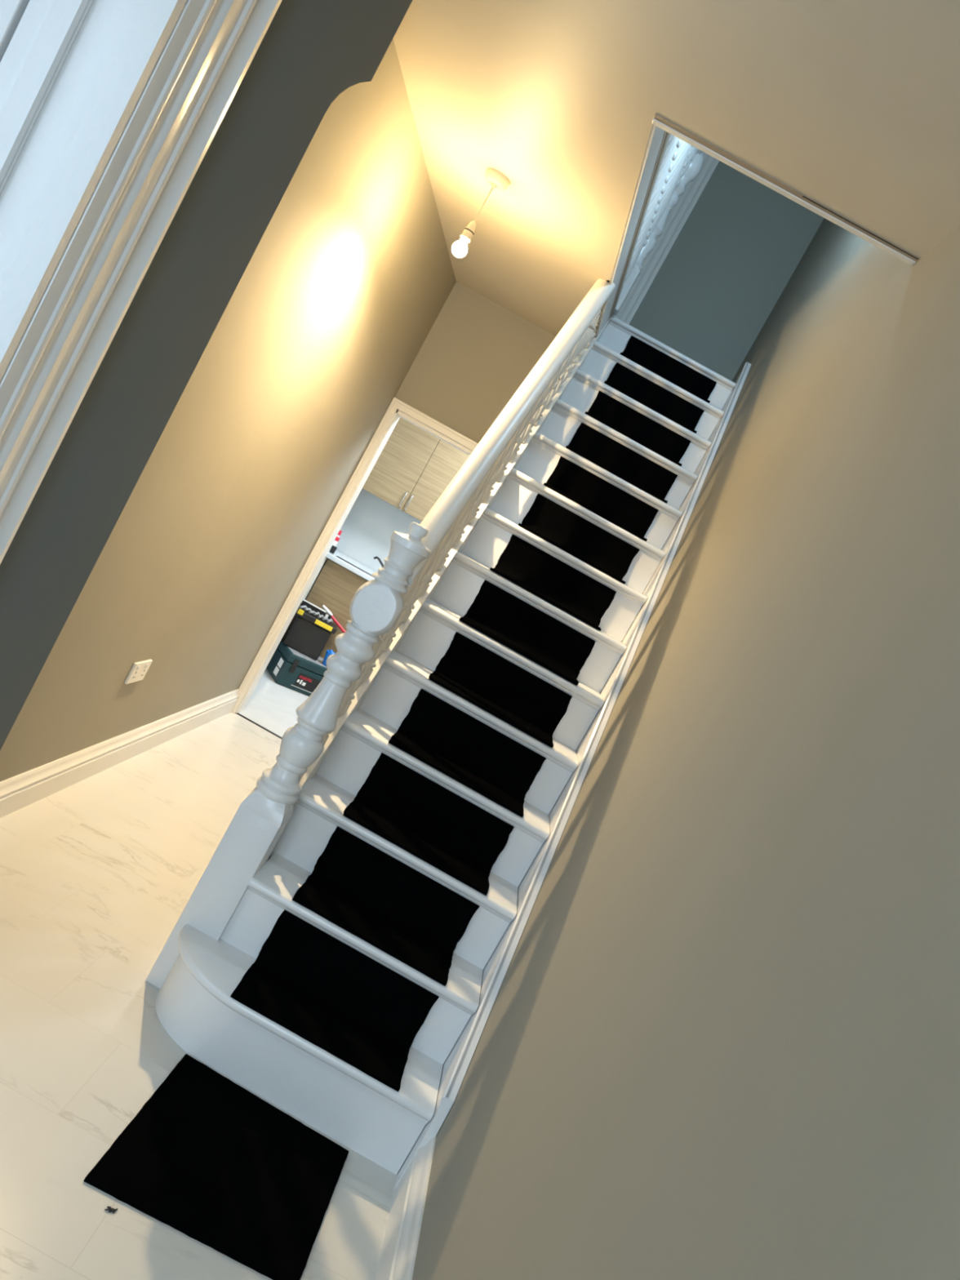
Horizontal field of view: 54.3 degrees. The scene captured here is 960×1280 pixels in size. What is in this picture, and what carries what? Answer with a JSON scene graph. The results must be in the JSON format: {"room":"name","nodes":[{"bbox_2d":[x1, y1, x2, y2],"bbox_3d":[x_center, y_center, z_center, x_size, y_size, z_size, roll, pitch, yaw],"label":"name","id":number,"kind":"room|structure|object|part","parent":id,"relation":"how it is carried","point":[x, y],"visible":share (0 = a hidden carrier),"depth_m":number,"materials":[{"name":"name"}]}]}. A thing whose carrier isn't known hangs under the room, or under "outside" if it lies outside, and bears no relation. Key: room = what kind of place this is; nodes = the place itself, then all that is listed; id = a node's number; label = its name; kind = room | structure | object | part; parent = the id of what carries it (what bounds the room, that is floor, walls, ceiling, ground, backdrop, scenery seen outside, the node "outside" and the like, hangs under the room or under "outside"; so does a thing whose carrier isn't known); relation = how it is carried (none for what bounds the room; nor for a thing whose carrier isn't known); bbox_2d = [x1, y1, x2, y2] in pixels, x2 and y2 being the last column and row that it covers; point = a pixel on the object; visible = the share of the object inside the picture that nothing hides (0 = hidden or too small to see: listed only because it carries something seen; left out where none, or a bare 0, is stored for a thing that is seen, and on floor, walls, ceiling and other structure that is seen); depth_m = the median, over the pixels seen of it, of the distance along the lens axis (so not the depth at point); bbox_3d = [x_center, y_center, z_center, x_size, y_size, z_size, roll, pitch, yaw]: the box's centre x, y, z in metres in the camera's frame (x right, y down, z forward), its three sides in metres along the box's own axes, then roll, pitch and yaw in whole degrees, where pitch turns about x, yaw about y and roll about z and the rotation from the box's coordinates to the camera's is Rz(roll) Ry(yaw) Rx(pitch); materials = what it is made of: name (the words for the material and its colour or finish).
{"room":"entrance hallway","nodes":[
{"label":"entrance hallway","id":0,"kind":"room"},
{"bbox_2d":[0,668,397,1279],"bbox_3d":[-1.190,0.743,2.990,2.900,0.050,8.700,29,5,1],"label":"floor","id":1,"kind":"structure","parent":0,"point":[98,873],"depth_m":2.33,"materials":[{"name":"stone"}]},
{"bbox_2d":[104,1205,117,1213],"bbox_3d":[-0.711,1.097,1.805,0.024,0.006,0.014,28,5,-13],"label":"scrap","id":2,"kind":"object","parent":1,"relation":"on","point":[109,1209],"visible":1,"depth_m":1.80,"materials":[{"name":"black plastic"}]},
{"bbox_2d":[83,1053,349,1279],"bbox_3d":[-0.549,1.158,2.076,0.487,0.009,0.493,29,5,1],"label":"mat","id":3,"kind":"object","parent":1,"relation":"on","point":[206,1157],"visible":1,"depth_m":2.03,"materials":[{"name":"black carpet"}]},
{"bbox_2d":[276,603,301,648],"bbox_3d":[-1.444,-0.077,6.538,0.187,0.497,0.145,29,5,1],"label":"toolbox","id":4,"kind":"object","parent":1,"relation":"on","point":[293,620],"visible":0.07,"depth_m":6.54,"materials":[{"name":"black plastic"}]},
{"bbox_3d":[-1.376,-0.199,6.532,0.187,0.217,0.132,29,5,1],"label":"lid","id":5,"kind":"part","parent":4,"relation":"part of","materials":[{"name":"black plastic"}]},
{"bbox_2d":[266,640,327,696],"bbox_3d":[-1.221,0.213,6.441,0.386,0.226,0.300,26,6,-32],"label":"tool case","id":6,"kind":"object","parent":1,"relation":"on","point":[289,668],"visible":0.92,"depth_m":6.30,"materials":[{"name":"teal plastic"}]},
{"bbox_2d":[291,679,311,693],"bbox_3d":[-1.173,0.315,6.331,0.210,0.060,0.002,26,6,-32],"label":"print","id":7,"kind":"object","parent":6,"relation":"attached to","point":[302,686],"depth_m":6.32,"materials":[{"name":"white paper"}]},
{"bbox_3d":[-1.182,0.142,6.436,0.384,0.057,0.294,26,6,-32],"label":"lid","id":8,"kind":"part","parent":6,"relation":"part of","materials":[{"name":"teal plastic"}]},
{"bbox_3d":[-1.168,0.116,6.434,0.340,0.004,0.250,26,6,-32],"label":"panel","id":9,"kind":"part","parent":6,"relation":"part of","materials":[{"name":"teal plastic"}]},
{"bbox_2d":[283,608,337,660],"bbox_3d":[-1.169,-0.043,6.430,0.290,0.268,0.180,28,5,-11],"label":"toolbox","id":10,"kind":"object","parent":6,"relation":"on","point":[308,634],"visible":0.96,"depth_m":6.36,"materials":[{"name":"black plastic"}]},
{"bbox_2d":[300,599,332,619],"bbox_3d":[-1.131,-0.204,6.467,0.225,0.052,0.024,29,5,-3],"label":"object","id":11,"kind":"object","parent":10,"relation":"on","point":[304,602],"visible":0.62,"depth_m":6.46,"materials":[{"name":"metal"}]},
{"bbox_2d":[299,605,333,622],"bbox_3d":[-1.115,-0.179,6.389,0.247,0.034,0.072,28,5,-10],"label":"bag","id":12,"kind":"object","parent":10,"relation":"on","point":[310,611],"visible":1,"depth_m":6.37,"materials":[{"name":"white plastic"}]},
{"bbox_3d":[-1.118,-0.136,6.425,0.290,0.044,0.170,28,5,-11],"label":"lid","id":13,"kind":"part","parent":10,"relation":"part of","materials":[{"name":"black plastic"}]},
{"bbox_2d":[322,604,346,632],"bbox_3d":[-0.947,0.161,6.551,0.663,0.567,0.062,29,5,1],"label":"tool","id":14,"kind":"object","parent":10,"relation":"on","point":[325,608],"visible":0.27,"depth_m":6.54,"materials":[{"name":"red plastic"}]},
{"bbox_2d":[322,649,335,666],"bbox_3d":[-1.021,0.125,6.436,0.112,0.117,0.112,29,5,1],"label":"tub","id":15,"kind":"object","parent":6,"relation":"on","point":[328,652],"visible":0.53,"depth_m":6.40,"materials":[{"name":"plastic"}]},
{"bbox_2d":[283,557,328,641],"bbox_3d":[-1.288,-0.233,6.900,0.048,0.862,0.615,29,5,1],"label":"end panel","id":16,"kind":"object","parent":1,"relation":"on","point":[325,560],"visible":0.09,"depth_m":6.58,"materials":[{"name":"white wood"}]},
{"bbox_2d":[286,558,368,657],"bbox_3d":[-0.976,-0.117,6.898,0.595,0.762,0.600,29,5,1],"label":"base cabinet","id":17,"kind":"object","parent":1,"relation":"on","point":[335,586],"visible":0.23,"depth_m":6.58,"materials":[{"name":"brown wood"}]},
{"bbox_2d":[146,278,751,1188],"bbox_3d":[0.236,-0.241,3.580,0.841,2.940,2.873,29,5,1],"label":"staircase","id":18,"kind":"structure","parent":1,"relation":"on","point":[405,620],"depth_m":2.72,"materials":[{"name":"white paint"}]},
{"bbox_3d":[-0.695,0.671,2.557,0.122,0.631,0.122,29,5,1],"label":"newel post","id":19,"kind":"part","parent":18,"relation":"part of","materials":[{"name":"white paint"}]},
{"bbox_2d":[230,909,439,1091],"bbox_3d":[-0.363,0.912,2.396,0.478,0.158,0.226,29,5,1],"label":"carpet piece","id":20,"kind":"object","parent":18,"relation":"on","point":[303,979],"visible":1,"depth_m":2.49,"materials":[{"name":"black carpet"}]},
{"bbox_2d":[292,826,479,986],"bbox_3d":[-0.251,0.725,2.583,0.471,0.158,0.226,29,5,1],"label":"carpet piece","id":21,"kind":"object","parent":18,"relation":"on","point":[357,886],"visible":1,"depth_m":2.68,"materials":[{"name":"black carpet"}]},
{"bbox_2d":[342,752,514,895],"bbox_3d":[-0.143,0.537,2.771,0.476,0.158,0.226,29,5,1],"label":"carpet piece","id":22,"kind":"object","parent":18,"relation":"on","point":[439,827],"visible":1,"depth_m":2.87,"materials":[{"name":"black carpet"}]},
{"bbox_2d":[387,688,546,817],"bbox_3d":[-0.032,0.350,2.959,0.472,0.158,0.225,29,5,1],"label":"carpet piece","id":23,"kind":"object","parent":18,"relation":"on","point":[433,731],"visible":1,"depth_m":3.06,"materials":[{"name":"black carpet"}]},
{"bbox_2d":[428,631,572,747],"bbox_3d":[0.077,0.162,3.147,0.470,0.158,0.226,29,5,1],"label":"carpet piece","id":24,"kind":"object","parent":18,"relation":"on","point":[469,670],"visible":1,"depth_m":3.25,"materials":[{"name":"black carpet"}]},
{"bbox_3d":[0.141,-0.788,3.127,0.076,1.369,1.432,29,5,1],"label":"handrail","id":25,"kind":"part","parent":18,"relation":"part of","materials":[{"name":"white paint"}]},
{"bbox_2d":[458,579,595,685],"bbox_3d":[0.178,-0.031,3.334,0.474,0.158,0.226,29,5,1],"label":"carpet piece","id":26,"kind":"object","parent":18,"relation":"on","point":[495,612],"visible":1,"depth_m":3.44,"materials":[{"name":"black carpet"}]},
{"bbox_2d":[489,533,616,631],"bbox_3d":[0.284,-0.221,3.522,0.469,0.158,0.226,29,5,1],"label":"carpet piece","id":27,"kind":"object","parent":18,"relation":"on","point":[528,566],"visible":1,"depth_m":3.62,"materials":[{"name":"black carpet"}]},
{"bbox_2d":[518,493,639,583],"bbox_3d":[0.398,-0.406,3.710,0.476,0.158,0.226,29,5,1],"label":"carpet piece","id":28,"kind":"object","parent":18,"relation":"on","point":[549,521],"visible":0.85,"depth_m":3.81,"materials":[{"name":"black carpet"}]},
{"bbox_3d":[0.635,-0.142,3.534,0.014,2.718,2.770,29,5,1],"label":"string moulding","id":29,"kind":"part","parent":18,"relation":"part of","materials":[{"name":"white paint"}]},
{"bbox_2d":[543,456,658,541],"bbox_3d":[0.510,-0.593,3.897,0.481,0.158,0.226,29,5,1],"label":"carpet piece","id":30,"kind":"object","parent":18,"relation":"on","point":[568,479],"visible":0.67,"depth_m":4.00,"materials":[{"name":"black carpet"}]},
{"bbox_2d":[565,422,677,503],"bbox_3d":[0.625,-0.778,4.085,0.499,0.158,0.226,29,5,1],"label":"carpet piece","id":31,"kind":"object","parent":18,"relation":"on","point":[587,442],"visible":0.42,"depth_m":4.19,"materials":[{"name":"black carpet"}]},
{"bbox_2d":[585,391,691,466],"bbox_3d":[0.727,-0.970,4.273,0.494,0.158,0.226,29,5,1],"label":"carpet piece","id":32,"kind":"object","parent":18,"relation":"on","point":[605,409],"visible":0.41,"depth_m":4.37,"materials":[{"name":"black carpet"}]},
{"bbox_2d":[604,362,704,433],"bbox_3d":[0.837,-1.158,4.461,0.496,0.158,0.226,29,5,1],"label":"carpet piece","id":33,"kind":"object","parent":18,"relation":"on","point":[622,379],"visible":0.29,"depth_m":4.56,"materials":[{"name":"black carpet"}]},
{"bbox_2d":[620,335,716,403],"bbox_3d":[0.942,-1.348,4.649,0.498,0.158,0.226,29,5,1],"label":"carpet piece","id":34,"kind":"object","parent":18,"relation":"on","point":[637,351],"visible":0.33,"depth_m":4.75,"materials":[{"name":"black carpet"}]},
{"bbox_3d":[-0.413,0.197,6.889,0.685,0.762,0.600,29,5,1],"label":"base cabinet","id":35,"kind":"object","parent":1,"relation":"on","visible":0},
{"bbox_2d":[325,549,376,581],"bbox_3d":[-0.320,-0.208,6.840,2.015,0.034,0.630,29,5,1],"label":"countertop","id":36,"kind":"structure","parent":35,"relation":"on","point":[332,557],"depth_m":6.56,"materials":[{"name":"stone"}]},
{"bbox_2d":[329,545,337,553],"bbox_3d":[-1.046,-0.644,6.669,0.040,0.051,0.040,29,5,1],"label":"sponge holder","id":37,"kind":"object","parent":36,"relation":"on","point":[333,548],"visible":1,"depth_m":6.65,"materials":[{"name":"black plastic"}]},
{"bbox_2d":[329,529,342,549],"bbox_3d":[-1.062,-0.738,6.904,0.042,0.157,0.042,29,5,1],"label":"sauce bottle","id":38,"kind":"object","parent":36,"relation":"on","point":[337,538],"visible":0.59,"depth_m":6.89,"materials":[{"name":"plastic"}]},
{"bbox_2d":[336,555,372,576],"bbox_3d":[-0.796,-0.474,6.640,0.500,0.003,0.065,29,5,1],"label":"cooktop","id":39,"kind":"object","parent":36,"relation":"in","point":[336,556],"visible":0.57,"depth_m":6.62,"materials":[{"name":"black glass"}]},
{"bbox_2d":[373,555,383,567],"bbox_3d":[-0.714,-0.512,6.740,0.172,0.131,0.044,29,5,1],"label":"tap","id":40,"kind":"object","parent":36,"relation":"on","point":[376,557],"visible":0.41,"depth_m":6.73,"materials":[{"name":"black metal"}]},
{"bbox_2d":[0,0,412,750],"bbox_3d":[-0.902,-0.625,2.204,0.271,2.850,0.760,29,5,1],"label":"wall pier","id":41,"kind":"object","parent":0,"point":[310,52],"visible":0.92,"depth_m":2.27,"materials":[{"name":"paint"}]},
{"bbox_2d":[0,0,186,382],"bbox_3d":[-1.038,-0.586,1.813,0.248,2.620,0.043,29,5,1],"label":"door","id":42,"kind":"structure","parent":41,"relation":"attached to","point":[73,73],"depth_m":1.76,"materials":[{"name":"white paint"}]},
{"bbox_2d":[0,0,282,564],"bbox_3d":[-0.918,-0.517,1.964,0.036,2.590,0.255,29,5,1],"label":"trim","id":43,"kind":"structure","parent":41,"relation":"attached to","point":[212,45],"depth_m":1.94,"materials":[{"name":"white paint"}]},
{"bbox_2d":[0,38,456,782],"bbox_3d":[-0.974,-0.623,1.793,0.160,2.850,6.533,29,5,1],"label":"wall","id":44,"kind":"structure","parent":0,"point":[351,273],"depth_m":3.30,"materials":[{"name":"paint"}]},
{"bbox_2d":[0,688,239,817],"bbox_3d":[-1.414,0.418,3.915,0.025,0.135,2.503,29,5,1],"label":"baseboard","id":45,"kind":"structure","parent":44,"relation":"attached to","point":[18,792],"depth_m":3.52,"materials":[{"name":"white paint"}]},
{"bbox_2d":[124,659,152,684],"bbox_3d":[-1.259,0.117,3.457,0.016,0.086,0.146,29,5,1],"label":"wall socket","id":46,"kind":"object","parent":44,"relation":"attached to","point":[139,670],"visible":1,"depth_m":3.44,"materials":[{"name":"white plastic"}]},
{"bbox_2d":[335,488,421,572],"bbox_3d":[-0.135,-0.491,6.209,2.350,2.650,2.097,29,5,1],"label":"wall","id":47,"kind":"structure","parent":0,"point":[367,529],"depth_m":7.14,"materials":[{"name":"white wall paint"}]},
{"bbox_2d":[362,417,469,521],"bbox_3d":[-0.380,-1.275,6.899,0.800,0.745,0.370,29,5,1],"label":"upper cabinet","id":48,"kind":"object","parent":47,"relation":"attached to","point":[414,468],"visible":0.62,"depth_m":6.76,"materials":[{"name":"brown wood"}]},
{"bbox_3d":[-0.561,-1.361,6.761,0.399,0.742,0.019,29,5,1],"label":"door","id":49,"kind":"part","parent":48,"relation":"part of","materials":[{"name":"brown wood"}]},
{"bbox_3d":[-0.551,-1.017,6.759,0.010,0.134,0.036,29,5,1],"label":"handle","id":50,"kind":"part","parent":48,"relation":"part of","materials":[{"name":"silver metal"}]},
{"bbox_3d":[-0.509,-0.993,6.758,0.010,0.134,0.036,29,5,1],"label":"handle","id":51,"kind":"part","parent":48,"relation":"part of","materials":[{"name":"silver metal"}]},
{"bbox_3d":[-0.212,-1.166,6.756,0.395,0.742,0.019,29,5,1],"label":"door","id":52,"kind":"part","parent":48,"relation":"part of","materials":[{"name":"brown wood"}]},
{"bbox_2d":[395,281,555,443],"bbox_3d":[-0.163,-0.411,5.103,1.750,2.680,0.120,29,5,1],"label":"wall","id":53,"kind":"structure","parent":0,"point":[477,353],"depth_m":4.96,"materials":[{"name":"paint"}]},
{"bbox_2d":[235,712,282,738],"bbox_3d":[-1.043,0.574,5.172,0.730,0.005,0.024,29,5,1],"label":"trim","id":54,"kind":"structure","parent":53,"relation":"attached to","point":[237,713],"depth_m":5.17,"materials":[{"name":"silver metal"}]},
{"bbox_2d":[231,397,478,713],"bbox_3d":[-0.577,-0.267,5.124,0.783,1.925,0.144,29,5,1],"label":"kitchen doorway","id":55,"kind":"structure","parent":53,"relation":"in","point":[397,409],"depth_m":5.07,"materials":[{"name":"white paint"}]},
{"bbox_2d":[393,0,959,336],"bbox_3d":[0.233,-1.498,1.974,2.030,0.190,7.150,29,5,1],"label":"ceiling","id":56,"kind":"structure","parent":0,"point":[853,106],"depth_m":2.24,"materials":[{"name":"paint"}]},
{"bbox_2d":[452,168,510,257],"bbox_3d":[-0.009,-1.478,3.269,0.092,0.306,0.092,29,5,1],"label":"pendant light","id":57,"kind":"object","parent":56,"relation":"hanging from","point":[495,179],"visible":1,"depth_m":3.26,"materials":[{"name":"beige plastic"}]},
{"bbox_3d":[-0.068,-1.375,3.280,0.055,0.066,0.055,29,5,1],"label":"bulb","id":58,"kind":"part","parent":57,"relation":"part of","materials":[{"name":"white glass"}]},
{"bbox_2d":[595,124,671,342],"bbox_3d":[0.560,-1.486,3.567,0.014,0.200,2.406,29,5,1],"label":"trim","id":59,"kind":"structure","parent":56,"relation":"attached to","point":[656,135],"depth_m":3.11,"materials":[{"name":"white paint"}]},
{"bbox_2d":[613,134,703,315],"bbox_3d":[0.829,-2.024,3.507,0.141,1.030,2.520,29,5,1],"label":"balustrade","id":60,"kind":"object","parent":56,"relation":"on","point":[682,162],"visible":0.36,"depth_m":4.30,"materials":[{"name":"white paint"}]},
{"bbox_3d":[0.695,-1.751,4.667,0.100,0.220,0.100,29,5,1],"label":"newel post","id":61,"kind":"part","parent":60,"relation":"part of","materials":[{"name":"white paint"}]},
{"bbox_3d":[0.994,-2.321,3.477,0.076,0.074,2.520,29,5,1],"label":"handrail","id":62,"kind":"part","parent":60,"relation":"part of","materials":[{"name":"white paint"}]},
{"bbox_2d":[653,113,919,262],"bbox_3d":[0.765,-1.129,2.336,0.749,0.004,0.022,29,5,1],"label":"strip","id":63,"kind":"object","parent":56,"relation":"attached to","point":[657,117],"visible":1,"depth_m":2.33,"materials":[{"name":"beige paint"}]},
{"bbox_2d":[412,217,959,1279],"bbox_3d":[1.146,-0.898,1.966,0.150,5.350,7.150,29,5,1],"label":"wall","id":64,"kind":"structure","parent":0,"point":[719,1039],"depth_m":1.37,"materials":[{"name":"paint"}]},
{"bbox_2d":[374,1134,436,1279],"bbox_3d":[-0.257,1.396,0.457,0.024,0.165,3.665,29,5,1],"label":"baseboard","id":65,"kind":"structure","parent":64,"relation":"attached to","point":[397,1260],"depth_m":2.04,"materials":[{"name":"white paint"}]},
{"bbox_2d":[652,118,915,265],"bbox_3d":[0.810,-1.212,2.352,0.751,0.196,0.026,29,5,1],"label":"trim","id":66,"kind":"structure","parent":64,"relation":"attached to","point":[655,122],"depth_m":2.35,"materials":[{"name":"white paint"}]},
{"bbox_2d":[802,195,918,259],"bbox_3d":[0.946,-1.026,2.327,0.326,0.004,0.005,29,5,1],"label":"trim","id":67,"kind":"structure","parent":64,"relation":"attached to","point":[802,196],"depth_m":2.33,"materials":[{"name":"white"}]},
{"bbox_2d":[629,160,824,381],"bbox_3d":[1.637,-2.586,5.318,0.730,2.530,0.120,29,5,1],"label":"wall","id":68,"kind":"structure","parent":0,"point":[742,242],"depth_m":5.31,"materials":[{"name":"paint"}]},
{"bbox_2d":[613,151,719,324],"bbox_3d":[1.247,-2.642,5.260,0.125,2.200,0.030,29,5,1],"label":"trim","id":69,"kind":"structure","parent":68,"relation":"attached to","point":[679,214],"depth_m":5.29,"materials":[{"name":"white paint"}]},
{"bbox_3d":[-2.171,-1.233,1.248,2.510,2.850,4.200,29,5,1],"label":"wall","id":70,"kind":"structure","parent":0,"visible":0},
{"bbox_2d":[0,0,30,62],"bbox_3d":[-1.161,-0.682,2.195,0.044,2.560,0.780,29,5,1],"label":"door","id":71,"kind":"structure","parent":70,"relation":"in","point":[11,11],"depth_m":1.75,"materials":[{"name":"white paint"}]}
]}

